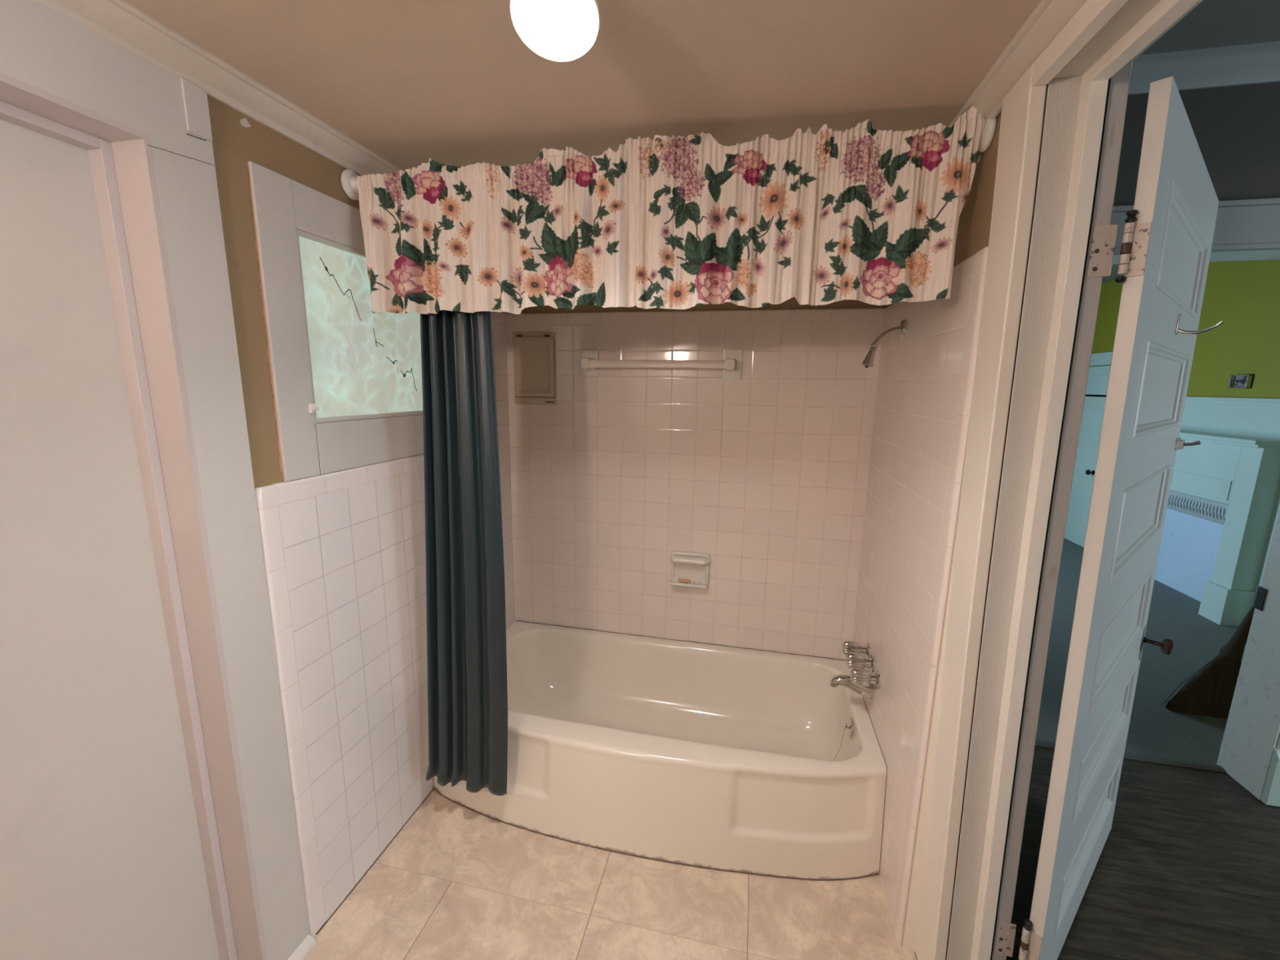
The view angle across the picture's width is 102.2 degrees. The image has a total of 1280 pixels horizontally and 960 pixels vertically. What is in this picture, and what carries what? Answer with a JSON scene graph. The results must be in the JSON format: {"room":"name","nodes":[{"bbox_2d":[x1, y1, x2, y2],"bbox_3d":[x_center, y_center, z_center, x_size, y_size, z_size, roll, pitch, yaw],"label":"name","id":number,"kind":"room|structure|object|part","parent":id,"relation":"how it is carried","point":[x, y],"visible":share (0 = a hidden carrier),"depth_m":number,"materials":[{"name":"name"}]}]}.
{"room":"bathroom","nodes":[
{"label":"bathroom","id":0,"kind":"room"},
{"bbox_2d":[0,0,515,959],"bbox_3d":[-0.981,0.239,1.050,0.154,2.095,3.050,3,11,12],"label":"wall","id":1,"kind":"structure","parent":0,"point":[320,580],"depth_m":1.25,"materials":[{"name":"beige paint"}]},
{"bbox_2d":[0,119,219,959],"bbox_3d":[-1.114,0.390,0.748,0.038,1.884,0.759,3,11,12],"label":"door","id":2,"kind":"structure","parent":1,"relation":"in","point":[101,858],"depth_m":0.95,"materials":[{"name":"white paint"}]},
{"bbox_2d":[0,71,267,959],"bbox_3d":[-1.063,0.386,0.724,0.147,1.920,0.836,3,11,12],"label":"trim","id":3,"kind":"structure","parent":1,"relation":"attached to","point":[122,166],"depth_m":1.04,"materials":[{"name":"paint"}]},
{"bbox_2d":[37,0,402,176],"bbox_3d":[-0.881,-0.758,0.827,0.058,0.050,2.910,3,11,12],"label":"trim","id":4,"kind":"structure","parent":1,"relation":"attached to","point":[119,21],"depth_m":1.01,"materials":[{"name":"paint"}]},
{"bbox_2d":[288,934,315,959],"bbox_3d":[-0.894,1.243,1.328,0.022,0.022,0.122,3,11,12],"label":"baseboard","id":5,"kind":"structure","parent":1,"relation":"attached to","point":[308,942],"depth_m":1.36,"materials":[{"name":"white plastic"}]},
{"bbox_2d":[246,161,423,481],"bbox_3d":[-0.782,-0.405,1.521,0.046,0.708,0.715,3,11,12],"label":"window","id":6,"kind":"structure","parent":1,"relation":"in","point":[331,358],"depth_m":1.35,"materials":[{"name":"white paint"}]},
{"bbox_3d":[-0.787,-0.419,1.528,0.030,0.466,0.510,3,11,12],"label":"sash","id":7,"kind":"part","parent":6,"relation":"part of","materials":[{"name":"white glass"}]},
{"bbox_3d":[-0.787,-0.420,1.530,0.004,0.446,0.505,3,11,12],"label":"glass pane","id":8,"kind":"part","parent":6,"relation":"part of","materials":[{"name":"green"}]},
{"bbox_2d":[340,117,995,200],"bbox_3d":[-0.011,-0.779,1.263,1.572,0.108,0.075,3,11,10],"label":"curtain rod","id":9,"kind":"object","parent":1,"relation":"attached to","point":[348,177],"visible":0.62,"depth_m":1.36,"materials":[{"name":"white plastic"}]},
{"bbox_2d":[356,106,984,314],"bbox_3d":[-0.011,-0.628,1.258,1.514,0.419,0.106,3,11,12],"label":"valance","id":10,"kind":"object","parent":9,"relation":"hanging from","point":[863,213],"visible":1,"depth_m":1.25,"materials":[{"name":"fabric"}]},
{"bbox_2d":[977,153,981,162],"bbox_3d":[-0.003,-0.757,1.306,1.571,0.037,0.017,3,11,10],"label":"shower rod","id":11,"kind":"object","parent":1,"relation":"attached to","point":[979,157],"visible":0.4,"depth_m":1.17,"materials":[{"name":"white plastic"}]},
{"bbox_2d":[419,310,507,795],"bbox_3d":[-0.563,0.129,1.557,0.317,1.831,0.042,3,11,12],"label":"shower curtain","id":12,"kind":"object","parent":11,"relation":"hanging from","point":[466,621],"visible":0.85,"depth_m":1.56,"materials":[{"name":"teal fabric"}]},
{"bbox_2d":[124,0,1041,171],"bbox_3d":[-0.162,-0.767,0.683,1.900,0.040,3.050,3,11,12],"label":"ceiling","id":13,"kind":"structure","parent":0,"point":[412,82],"depth_m":1.00,"materials":[{"name":"beige paint"}]},
{"bbox_2d":[509,0,599,62],"bbox_3d":[-0.119,-0.725,0.757,0.130,0.151,0.152,3,11,12],"label":"ceiling light","id":14,"kind":"object","parent":13,"relation":"attached to","point":[555,30],"visible":1,"depth_m":0.76,"materials":[{"name":"white glass"}]},
{"bbox_2d":[302,537,1279,959],"bbox_3d":[1.958,1.032,2.899,5.300,0.053,7.700,3,11,12],"label":"floor","id":15,"kind":"structure","parent":0,"point":[456,882],"depth_m":1.56,"materials":[{"name":"tile"}]},
{"bbox_2d":[433,620,886,880],"bbox_3d":[0.054,0.967,2.012,1.545,0.345,0.804,3,11,12],"label":"bathtub","id":16,"kind":"object","parent":15,"relation":"on","point":[722,757],"visible":0.85,"depth_m":1.72,"materials":[{"name":"ceramic"}]},
{"bbox_3d":[0.716,0.996,1.897,0.057,0.220,0.005,8,13,34],"label":"stopper chain","id":17,"kind":"part","parent":16,"relation":"part of","materials":[{"name":"silver metal"}]},
{"bbox_3d":[0.759,0.893,1.859,0.014,0.072,0.072,3,11,12],"label":"overflow plate","id":18,"kind":"part","parent":16,"relation":"part of","materials":[{"name":"silver metal"}]},
{"bbox_2d":[1035,739,1226,773],"bbox_3d":[1.881,1.135,2.179,0.962,0.010,0.042,3,11,12],"label":"trim","id":19,"kind":"structure","parent":15,"relation":"on","point":[1214,767],"depth_m":2.11,"materials":[{"name":"metal"}]},
{"bbox_2d":[1161,606,1254,718],"bbox_3d":[2.761,0.453,2.302,0.493,1.324,0.072,3,11,11],"label":"broom","id":20,"kind":"object","parent":15,"relation":"on","point":[1210,692],"visible":0.73,"depth_m":2.39,"materials":[{"name":"wicker"}]},
{"bbox_2d":[1154,430,1279,626],"bbox_3d":[4.013,0.239,3.896,0.285,1.212,1.448,3,11,12],"label":"fireplace","id":21,"kind":"object","parent":15,"relation":"on","point":[1224,490],"visible":0.53,"depth_m":3.43,"materials":[{"name":"paint"}]},
{"bbox_3d":[3.962,-0.018,3.861,0.007,0.130,1.018,3,11,12],"label":"frieze panel","id":22,"kind":"part","parent":21,"relation":"part of","materials":[{"name":"paint"}]},
{"bbox_2d":[1179,430,1279,448],"bbox_3d":[3.990,-0.336,3.797,0.220,0.046,1.448,3,11,12],"label":"mantel shelf","id":23,"kind":"object","parent":21,"relation":"attached to","point":[1217,439],"depth_m":3.36,"materials":[{"name":"paint"}]},
{"bbox_2d":[504,81,1279,659],"bbox_3d":[1.778,-0.090,1.915,5.160,2.510,0.168,3,11,12],"label":"wall","id":24,"kind":"structure","parent":0,"point":[764,473],"depth_m":2.19,"materials":[{"name":"white tile"}]},
{"bbox_2d":[512,331,556,404],"bbox_3d":[-0.467,-0.492,2.279,0.199,0.316,0.016,3,11,12],"label":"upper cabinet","id":25,"kind":"object","parent":24,"relation":"attached to","point":[534,352],"visible":1,"depth_m":2.28,"materials":[{"name":"beige plastic"}]},
{"bbox_2d":[580,348,742,379],"bbox_3d":[0.070,-0.478,2.116,0.683,0.124,0.099,3,11,12],"label":"towel bar","id":26,"kind":"object","parent":24,"relation":"attached to","point":[731,365],"visible":1,"depth_m":2.09,"materials":[{"name":"white ceramic"}]},
{"bbox_3d":[-0.218,-0.490,2.175,0.048,0.052,0.090,3,11,12],"label":"post","id":27,"kind":"part","parent":26,"relation":"part of","materials":[{"name":"white ceramic"}]},
{"bbox_3d":[-0.216,-0.502,2.222,0.077,0.114,0.012,3,11,12],"label":"wall plate","id":28,"kind":"part","parent":26,"relation":"part of","materials":[{"name":"white ceramic"}]},
{"bbox_3d":[0.360,-0.459,2.050,0.048,0.052,0.090,3,11,12],"label":"post","id":29,"kind":"part","parent":26,"relation":"part of","materials":[{"name":"white ceramic"}]},
{"bbox_3d":[0.375,-0.470,2.094,0.078,0.124,0.012,3,11,12],"label":"wall plate","id":30,"kind":"part","parent":26,"relation":"part of","materials":[{"name":"white ceramic"}]},
{"bbox_2d":[669,550,710,588],"bbox_3d":[0.216,0.394,2.263,0.177,0.148,0.057,3,11,12],"label":"soap dish","id":31,"kind":"object","parent":24,"relation":"attached to","point":[694,566],"visible":0.98,"depth_m":2.27,"materials":[{"name":"white ceramic"}]},
{"bbox_2d":[677,578,690,582],"bbox_3d":[0.195,0.444,2.281,0.056,0.008,0.020,3,11,12],"label":"soap bar","id":32,"kind":"object","parent":31,"relation":"on","point":[678,580],"visible":1,"depth_m":2.28,"materials":[{"name":"orange"}]},
{"bbox_2d":[669,581,707,588],"bbox_3d":[0.215,0.457,2.271,0.162,0.015,0.050,3,11,12],"label":"tray","id":33,"kind":"object","parent":31,"relation":"on","point":[701,584],"depth_m":2.26,"materials":[{"name":"white ceramic"}]},
{"bbox_2d":[1110,197,1279,799],"bbox_3d":[1.879,0.126,1.916,1.262,2.089,0.207,3,11,12],"label":"trim","id":34,"kind":"structure","parent":24,"relation":"attached to","point":[1246,229],"depth_m":1.91,"materials":[{"name":"grey paint"}]},
{"bbox_3d":[2.356,0.450,1.959,0.005,0.086,0.032,3,11,12],"label":"strike plate","id":35,"kind":"part","parent":34,"relation":"part of","materials":[{"name":"grey metal"}]},
{"bbox_2d":[1128,40,1279,95],"bbox_3d":[2.673,-1.214,1.388,3.310,0.080,0.066,3,11,12],"label":"trim","id":36,"kind":"structure","parent":24,"relation":"attached to","point":[1256,63],"depth_m":1.58,"materials":[{"name":"grey paint"}]},
{"bbox_2d":[1260,748,1279,806],"bbox_3d":[3.284,1.140,1.689,1.992,0.219,0.042,3,11,12],"label":"baseboard","id":37,"kind":"structure","parent":24,"relation":"attached to","point":[1270,795],"depth_m":1.89,"materials":[{"name":"paint"}]},
{"bbox_2d":[852,111,1001,951],"bbox_3d":[0.679,0.127,0.679,0.141,2.500,3.095,3,11,12],"label":"wall","id":38,"kind":"structure","parent":0,"point":[926,378],"depth_m":1.40,"materials":[{"name":"white tile"}]},
{"bbox_2d":[829,640,880,699],"bbox_3d":[0.758,0.691,1.849,0.146,0.156,0.238,3,11,12],"label":"tub faucet","id":39,"kind":"object","parent":38,"relation":"attached to","point":[860,681],"visible":1,"depth_m":1.82,"materials":[{"name":"silver metal"}]},
{"bbox_3d":[0.753,0.734,1.839,0.146,0.074,0.062,3,11,12],"label":"spout","id":40,"kind":"part","parent":39,"relation":"part of","materials":[{"name":"silver metal"}]},
{"bbox_3d":[0.788,0.629,1.922,0.063,0.054,0.053,3,11,12],"label":"fluted handle","id":41,"kind":"part","parent":39,"relation":"part of","materials":[{"name":"silver metal"}]},
{"bbox_3d":[0.770,0.648,1.842,0.063,0.054,0.053,3,11,12],"label":"fluted handle","id":42,"kind":"part","parent":39,"relation":"part of","materials":[{"name":"silver metal"}]},
{"bbox_3d":[0.750,0.672,1.755,0.063,0.054,0.053,3,11,12],"label":"fluted handle","id":43,"kind":"part","parent":39,"relation":"part of","materials":[{"name":"silver metal"}]},
{"bbox_2d":[861,319,906,368],"bbox_3d":[0.794,-0.445,1.687,0.121,0.154,0.060,3,11,12],"label":"shower fixture","id":44,"kind":"object","parent":38,"relation":"attached to","point":[901,329],"visible":1,"depth_m":1.68,"materials":[{"name":"silver metal"}]},
{"bbox_3d":[0.807,-0.467,1.680,0.093,0.064,0.018,3,11,12],"label":"arm","id":45,"kind":"part","parent":44,"relation":"part of","materials":[{"name":"silver metal"}]},
{"bbox_2d":[947,0,1086,127],"bbox_3d":[0.592,-0.681,0.508,0.055,0.042,2.910,3,11,12],"label":"trim","id":46,"kind":"structure","parent":38,"relation":"attached to","point":[1049,18],"depth_m":0.92,"materials":[{"name":"paint"}]},
{"bbox_2d":[915,0,1203,959],"bbox_3d":[0.687,0.333,0.663,0.204,2.100,1.096,3,11,12],"label":"trim","id":47,"kind":"structure","parent":38,"relation":"attached to","point":[1062,123],"depth_m":1.03,"materials":[{"name":"white paint"}]},
{"bbox_2d":[994,75,1223,959],"bbox_3d":[1.240,0.262,1.311,0.977,1.998,0.129,-7,13,-36],"label":"door","id":48,"kind":"structure","parent":38,"relation":"in","point":[1167,237],"depth_m":1.15,"materials":[{"name":"white paint"}]},
{"bbox_3d":[1.265,1.004,1.473,0.685,0.173,0.014,-7,13,-38],"label":"panel","id":49,"kind":"part","parent":48,"relation":"part of","materials":[{"name":"white paint"}]},
{"bbox_3d":[1.273,1.006,1.463,0.677,0.165,0.018,-7,13,-38],"label":"moulding","id":50,"kind":"part","parent":48,"relation":"part of","materials":[{"name":"white paint"}]},
{"bbox_3d":[1.262,0.694,1.417,0.685,0.183,0.015,-7,13,-38],"label":"panel","id":51,"kind":"part","parent":48,"relation":"part of","materials":[{"name":"white paint"}]},
{"bbox_3d":[1.270,0.695,1.407,0.677,0.175,0.018,-7,13,-38],"label":"moulding","id":52,"kind":"part","parent":48,"relation":"part of","materials":[{"name":"white paint"}]},
{"bbox_3d":[1.259,0.398,1.364,0.685,0.203,0.015,-7,13,-38],"label":"panel","id":53,"kind":"part","parent":48,"relation":"part of","materials":[{"name":"white paint"}]},
{"bbox_3d":[1.267,0.400,1.355,0.677,0.195,0.018,-7,13,-38],"label":"moulding","id":54,"kind":"part","parent":48,"relation":"part of","materials":[{"name":"white paint"}]},
{"bbox_3d":[1.256,0.084,1.308,0.685,0.205,0.015,-7,13,-38],"label":"panel","id":55,"kind":"part","parent":48,"relation":"part of","materials":[{"name":"white paint"}]},
{"bbox_3d":[1.264,0.086,1.299,0.677,0.197,0.018,-7,13,-38],"label":"moulding","id":56,"kind":"part","parent":48,"relation":"part of","materials":[{"name":"white paint"}]},
{"bbox_3d":[1.585,0.515,1.628,0.037,0.110,0.005,-7,13,-38],"label":"knob plate","id":57,"kind":"part","parent":48,"relation":"part of","materials":[{"name":"grey paint"}]},
{"bbox_3d":[1.599,0.506,1.610,0.020,0.020,0.040,-7,13,-38],"label":"knob stem","id":58,"kind":"part","parent":48,"relation":"part of","materials":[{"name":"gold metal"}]},
{"bbox_3d":[1.252,-0.217,1.254,0.685,0.203,0.015,-7,13,-38],"label":"panel","id":59,"kind":"part","parent":48,"relation":"part of","materials":[{"name":"white paint"}]},
{"bbox_3d":[1.260,-0.215,1.245,0.677,0.195,0.018,-7,13,-38],"label":"moulding","id":60,"kind":"part","parent":48,"relation":"part of","materials":[{"name":"white paint"}]},
{"bbox_3d":[1.619,0.511,1.585,0.051,0.051,0.029,-7,13,-38],"label":"knob","id":61,"kind":"part","parent":48,"relation":"part of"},
{"bbox_3d":[1.249,-0.505,1.203,0.686,0.198,0.016,-7,13,-38],"label":"panel","id":62,"kind":"part","parent":48,"relation":"part of","materials":[{"name":"white paint"}]},
{"bbox_3d":[1.257,-0.503,1.193,0.678,0.190,0.019,-7,13,-38],"label":"moulding","id":63,"kind":"part","parent":48,"relation":"part of","materials":[{"name":"white paint"}]},
{"bbox_3d":[1.304,-0.354,1.202,0.009,0.029,0.073,-9,14,-43],"label":"hook arm","id":64,"kind":"part","parent":48,"relation":"part of","materials":[{"name":"silver metal"}]},
{"bbox_2d":[1084,259,1279,607],"bbox_3d":[4.255,-0.392,3.760,0.372,2.510,4.555,3,11,12],"label":"wall","id":65,"kind":"structure","parent":0,"point":[1244,295],"depth_m":3.54,"materials":[{"name":"green paint"}]},
{"bbox_2d":[1063,365,1111,547],"bbox_3d":[4.328,-0.240,5.080,0.078,1.715,0.740,3,11,12],"label":"door","id":66,"kind":"structure","parent":65,"relation":"in","point":[1090,433],"depth_m":4.99,"materials":[{"name":"paint"}]},
{"bbox_3d":[4.334,0.385,5.192,0.006,0.225,0.560,3,11,12],"label":"panel","id":67,"kind":"part","parent":66,"relation":"part of","materials":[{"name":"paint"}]},
{"bbox_3d":[4.339,0.066,5.133,0.006,0.225,0.560,3,11,12],"label":"panel","id":68,"kind":"part","parent":66,"relation":"part of","materials":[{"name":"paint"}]},
{"bbox_3d":[4.343,-0.254,5.074,0.006,0.225,0.560,3,11,12],"label":"panel","id":69,"kind":"part","parent":66,"relation":"part of","materials":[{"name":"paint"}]},
{"bbox_3d":[4.268,-0.072,4.895,0.058,0.052,0.052,3,11,12],"label":"knob","id":70,"kind":"part","parent":66,"relation":"part of","materials":[{"name":"black metal"}]},
{"bbox_3d":[4.348,-0.574,5.015,0.006,0.225,0.560,3,11,12],"label":"panel","id":71,"kind":"part","parent":66,"relation":"part of","materials":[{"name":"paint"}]},
{"bbox_3d":[4.353,-0.893,4.956,0.006,0.225,0.560,3,11,12],"label":"panel","id":72,"kind":"part","parent":66,"relation":"part of","materials":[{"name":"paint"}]},
{"bbox_2d":[1089,351,1112,365],"bbox_3d":[4.356,-0.295,5.064,0.026,1.850,0.920,3,11,12],"label":"trim","id":73,"kind":"structure","parent":65,"relation":"attached to","point":[1100,358],"depth_m":4.86,"materials":[{"name":"paint"}]},
{"bbox_3d":[4.087,-0.579,3.764,0.022,0.052,4.555,3,11,12],"label":"chair rail","id":74,"kind":"part","parent":65,"relation":"part of","materials":[{"name":"paint"}]},
{"bbox_2d":[1227,374,1253,388],"bbox_3d":[4.034,-0.661,3.465,0.031,0.090,0.135,3,11,12],"label":"wall box","id":75,"kind":"object","parent":65,"relation":"attached to","point":[1236,381],"visible":1,"depth_m":3.47,"materials":[{"name":"silver metal"}]},
{"bbox_2d":[1258,502,1279,586],"bbox_3d":[3.855,0.524,3.108,0.080,0.927,0.100,3,11,12],"label":"trim","id":76,"kind":"structure","parent":65,"relation":"attached to","point":[1279,503],"depth_m":3.13,"materials":[{"name":"paint"}]},
{"bbox_2d":[1102,0,1279,283],"bbox_3d":[2.680,-1.446,2.288,3.900,0.050,7.700,3,11,12],"label":"ceiling","id":77,"kind":"structure","parent":0,"point":[1212,24],"depth_m":1.47,"materials":[{"name":"grey paint"}]}
]}

